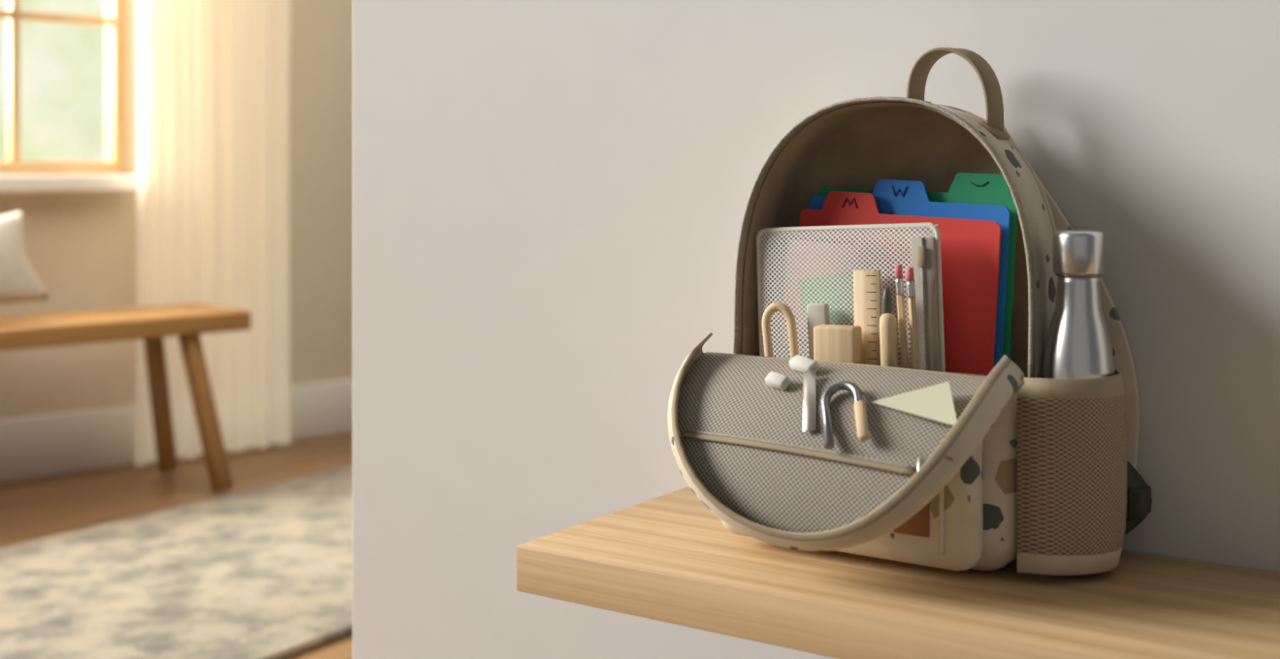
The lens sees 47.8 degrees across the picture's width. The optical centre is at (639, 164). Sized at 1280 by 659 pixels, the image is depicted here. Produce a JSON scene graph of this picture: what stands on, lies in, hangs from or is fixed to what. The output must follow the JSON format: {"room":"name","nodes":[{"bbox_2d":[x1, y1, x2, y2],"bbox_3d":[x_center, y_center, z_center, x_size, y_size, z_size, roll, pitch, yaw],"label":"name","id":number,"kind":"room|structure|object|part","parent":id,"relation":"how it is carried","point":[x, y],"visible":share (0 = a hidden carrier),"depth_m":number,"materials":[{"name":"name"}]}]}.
{"room":"home entryway","nodes":[
{"label":"home entryway","id":0,"kind":"room"},
{"bbox_2d":[0,0,352,419],"bbox_3d":[-1.468,-0.380,4.654,5.600,2.600,0.160,0,0,-43],"label":"wall","id":1,"kind":"structure","parent":0,"point":[80,247],"depth_m":4.46,"materials":[{"name":"beige paint"}]},
{"bbox_2d":[0,0,127,175],"bbox_3d":[-2.128,-0.585,3.979,1.437,1.230,0.070,0,0,-43],"label":"window","id":2,"kind":"structure","parent":1,"relation":"in","point":[114,20],"depth_m":4.38,"materials":[{"name":"brown wood"}]},
{"bbox_3d":[-2.128,0.010,3.979,1.437,0.040,0.070,0,0,-43],"label":"frame","id":3,"kind":"part","parent":2,"relation":"part of","materials":[{"name":"brown wood"}]},
{"bbox_3d":[-1.613,-0.585,4.452,0.040,1.230,0.070,0,0,-43],"label":"frame","id":4,"kind":"part","parent":2,"relation":"part of","materials":[{"name":"brown wood"}]},
{"bbox_2d":[0,174,136,192],"bbox_3d":[-2.108,0.055,3.929,1.477,0.050,0.150,0,0,-43],"label":"window sill","id":5,"kind":"structure","parent":1,"relation":"attached to","point":[38,183],"depth_m":4.23,"materials":[{"name":"white paint"}]},
{"bbox_2d":[0,379,352,482],"bbox_3d":[-1.408,0.830,4.588,5.400,0.180,0.023,0,0,-43],"label":"baseboard","id":6,"kind":"structure","parent":1,"relation":"attached to","point":[68,442],"depth_m":4.36,"materials":[{"name":"white paint"}]},
{"bbox_2d":[134,0,291,466],"bbox_3d":[-1.323,-0.340,4.495,0.520,2.480,0.088,0,0,-43],"label":"sheer curtain","id":7,"kind":"object","parent":1,"relation":"hanging from","point":[213,76],"visible":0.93,"depth_m":4.50,"materials":[{"name":"white fabric"}]},
{"bbox_2d":[0,432,352,658],"bbox_3d":[-0.825,0.940,2.501,7.000,0.040,8.000,0,0,34],"label":"floor","id":8,"kind":"structure","parent":0,"point":[33,509],"depth_m":4.11,"materials":[{"name":"brown wood"}]},
{"bbox_2d":[0,303,251,493],"bbox_3d":[-1.841,0.666,3.655,1.740,0.493,0.426,0,0,-43],"label":"wooden bench","id":9,"kind":"object","parent":8,"relation":"on","point":[187,322],"visible":1,"depth_m":4.03,"materials":[{"name":"brown wood"}]},
{"bbox_2d":[0,211,49,304],"bbox_3d":[-1.780,0.270,3.810,0.136,0.286,0.402,0,0,44],"label":"throw pillow","id":10,"kind":"object","parent":9,"relation":"on","point":[18,282],"visible":1,"depth_m":3.87,"materials":[{"name":"grey fabric"}]},
{"bbox_3d":[-1.870,0.448,3.687,1.740,0.055,0.340,0,0,-43],"label":"seat","id":11,"kind":"part","parent":9,"relation":"part of","materials":[{"name":"brown wood"}]},
{"bbox_3d":[-1.417,0.692,4.266,0.045,0.436,0.045,-9,6,-42],"label":"leg","id":12,"kind":"part","parent":9,"relation":"part of","materials":[{"name":"brown wood"}]},
{"bbox_3d":[-1.218,0.692,4.049,0.045,0.450,0.045,-17,-6,22],"label":"leg","id":13,"kind":"part","parent":9,"relation":"part of","materials":[{"name":"brown wood"}]},
{"bbox_2d":[0,465,352,658],"bbox_3d":[-0.803,0.910,3.452,1.100,0.018,3.400,0,0,34],"label":"area rug","id":14,"kind":"object","parent":8,"relation":"on","point":[266,572],"visible":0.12,"depth_m":3.12,"materials":[{"name":"carpet"}]},
{"bbox_2d":[352,0,1279,658],"bbox_3d":[0.971,-0.380,1.128,3.200,2.600,0.140,0,0,34],"label":"wall","id":15,"kind":"structure","parent":0,"point":[551,197],"depth_m":1.70,"materials":[{"name":"white paint"}]},
{"bbox_2d":[516,486,1279,658],"bbox_3d":[0.630,0.392,1.083,1.600,0.045,0.315,0,0,34],"label":"floating shelf","id":16,"kind":"object","parent":15,"relation":"attached to","point":[669,559],"visible":0.94,"depth_m":1.26,"materials":[{"name":"brown wood"}]},
{"bbox_2d":[667,47,1151,575],"bbox_3d":[0.209,0.125,1.366,0.463,0.483,0.306,0,0,34],"label":"backpack","id":17,"kind":"object","parent":16,"relation":"on","point":[1033,469],"visible":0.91,"depth_m":1.28,"materials":[{"name":"fabric"}]},
{"bbox_2d":[765,371,790,390],"bbox_3d":[0.126,0.198,1.323,0.023,0.015,0.014,0,0,44],"label":"eraser","id":18,"kind":"object","parent":17,"relation":"on","point":[775,380],"visible":1,"depth_m":1.32,"materials":[{"name":"white rubber"}]},
{"bbox_2d":[762,302,799,358],"bbox_3d":[0.144,0.221,1.425,0.052,0.170,0.006,0,0,26],"label":"hook","id":19,"kind":"object","parent":17,"relation":"in","point":[773,307],"visible":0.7,"depth_m":1.43,"materials":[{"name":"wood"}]},
{"bbox_2d":[789,354,819,373],"bbox_3d":[0.152,0.185,1.335,0.015,0.016,0.029,0,0,-40],"label":"eraser","id":20,"kind":"object","parent":17,"relation":"on","point":[801,364],"visible":1,"depth_m":1.33,"materials":[{"name":"white rubber"}]},
{"bbox_2d":[806,303,830,359],"bbox_3d":[0.177,0.174,1.423,0.026,0.076,0.010,0,0,28],"label":"eraser","id":21,"kind":"object","parent":17,"relation":"in","point":[817,314],"visible":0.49,"depth_m":1.42,"materials":[{"name":"white rubber"}]},
{"bbox_2d":[813,324,862,364],"bbox_3d":[0.191,0.192,1.389,0.043,0.075,0.022,-1,-1,29],"label":"wooden block","id":22,"kind":"object","parent":17,"relation":"in","point":[839,343],"depth_m":1.38,"materials":[{"name":"beige wood"}]},
{"bbox_2d":[820,381,869,449],"bbox_3d":[0.178,0.219,1.259,0.037,0.053,0.060,0,0,1],"label":"hook","id":23,"kind":"object","parent":17,"relation":"attached to","point":[862,428],"visible":1,"depth_m":1.26,"materials":[{"name":"grey metal"}]},
{"bbox_2d":[756,222,945,372],"bbox_3d":[0.205,0.170,1.425,0.212,0.229,0.024,0,0,37],"label":"pouch","id":24,"kind":"object","parent":17,"relation":"in","point":[816,272],"visible":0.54,"depth_m":1.43,"materials":[{"name":"white fabric"}]},
{"bbox_3d":[0.267,0.087,1.371,0.008,0.020,0.003,-4,-4,34],"label":"pouch zip pull","id":25,"kind":"part","parent":24,"relation":"part of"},
{"bbox_2d":[853,270,881,365],"bbox_3d":[0.221,0.202,1.393,0.035,0.201,0.010,0,0,32],"label":"ruler","id":26,"kind":"object","parent":17,"relation":"in","point":[867,292],"visible":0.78,"depth_m":1.39,"materials":[{"name":"beige wood"}]},
{"bbox_2d":[879,288,892,365],"bbox_3d":[0.233,0.187,1.375,0.014,0.140,0.010,0,0,-34],"label":"pen","id":27,"kind":"object","parent":17,"relation":"in","point":[886,302],"visible":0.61,"depth_m":1.37,"materials":[{"name":"grey"}]},
{"bbox_2d":[879,313,897,367],"bbox_3d":[0.234,0.190,1.357,0.016,0.102,0.016,-2,-1,34],"label":"wooden dowel","id":28,"kind":"object","parent":17,"relation":"in","point":[887,321],"depth_m":1.35,"materials":[{"name":"beige wood"}]},
{"bbox_2d":[799,191,1001,375],"bbox_3d":[0.246,0.189,1.432,0.225,0.324,0.020,0,0,34],"label":"folder","id":29,"kind":"object","parent":17,"relation":"in","point":[970,249],"visible":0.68,"depth_m":1.39,"materials":[{"name":"red plastic"}]},
{"bbox_2d":[895,264,909,368],"bbox_3d":[0.249,0.187,1.362,0.008,0.185,0.021,0,0,-42],"label":"pencil","id":30,"kind":"object","parent":17,"relation":"in","point":[899,280],"visible":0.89,"depth_m":1.36,"materials":[{"name":"brown wood"}]},
{"bbox_2d":[808,179,1010,368],"bbox_3d":[0.257,0.181,1.439,0.224,0.332,0.021,0,0,34],"label":"folder","id":31,"kind":"object","parent":17,"relation":"in","point":[911,198],"visible":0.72,"depth_m":1.42,"materials":[{"name":"blue plastic"}]},
{"bbox_2d":[905,267,919,369],"bbox_3d":[0.258,0.189,1.354,0.017,0.185,0.008,0,0,28],"label":"pencil","id":32,"kind":"object","parent":17,"relation":"in","point":[911,285],"visible":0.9,"depth_m":1.35,"materials":[{"name":"brown wood"}]},
{"bbox_2d":[870,382,957,426],"bbox_3d":[0.244,0.203,1.246,0.086,0.033,0.031,0,0,42],"label":"triangle","id":33,"kind":"object","parent":17,"relation":"in","point":[935,402],"visible":1,"depth_m":1.24,"materials":[{"name":"beige plastic"}]},
{"bbox_2d":[816,172,1017,359],"bbox_3d":[0.267,0.176,1.446,0.222,0.336,0.021,0,0,34],"label":"folder","id":34,"kind":"object","parent":17,"relation":"in","point":[993,189],"visible":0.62,"depth_m":1.40,"materials":[{"name":"green plastic"}]},
{"bbox_3d":[0.236,0.255,1.206,0.009,0.022,0.004,0,-25,14],"label":"flap zip pull","id":35,"kind":"part","parent":17,"relation":"part of","materials":[{"name":"silver metal"}]},
{"bbox_3d":[0.311,-0.072,1.425,0.093,0.088,0.030,0,0,34],"label":"carry handle","id":36,"kind":"part","parent":17,"relation":"part of","materials":[{"name":"beige fabric"}]},
{"bbox_2d":[1042,229,1115,379],"bbox_3d":[0.400,0.206,1.316,0.063,0.294,0.063,0,0,34],"label":"water bottle","id":37,"kind":"object","parent":17,"relation":"in","point":[1078,344],"visible":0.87,"depth_m":1.30,"materials":[{"name":"silver metal"}]},
{"label":"outside","id":38,"kind":"structure","parent":0,"visible":0},
{"bbox_2d":[0,0,105,161],"bbox_3d":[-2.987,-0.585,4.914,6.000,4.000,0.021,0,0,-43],"label":"window pane","id":39,"kind":"structure","parent":38,"point":[62,66],"depth_m":5.58,"materials":[{"name":"clear glass"}]}
]}

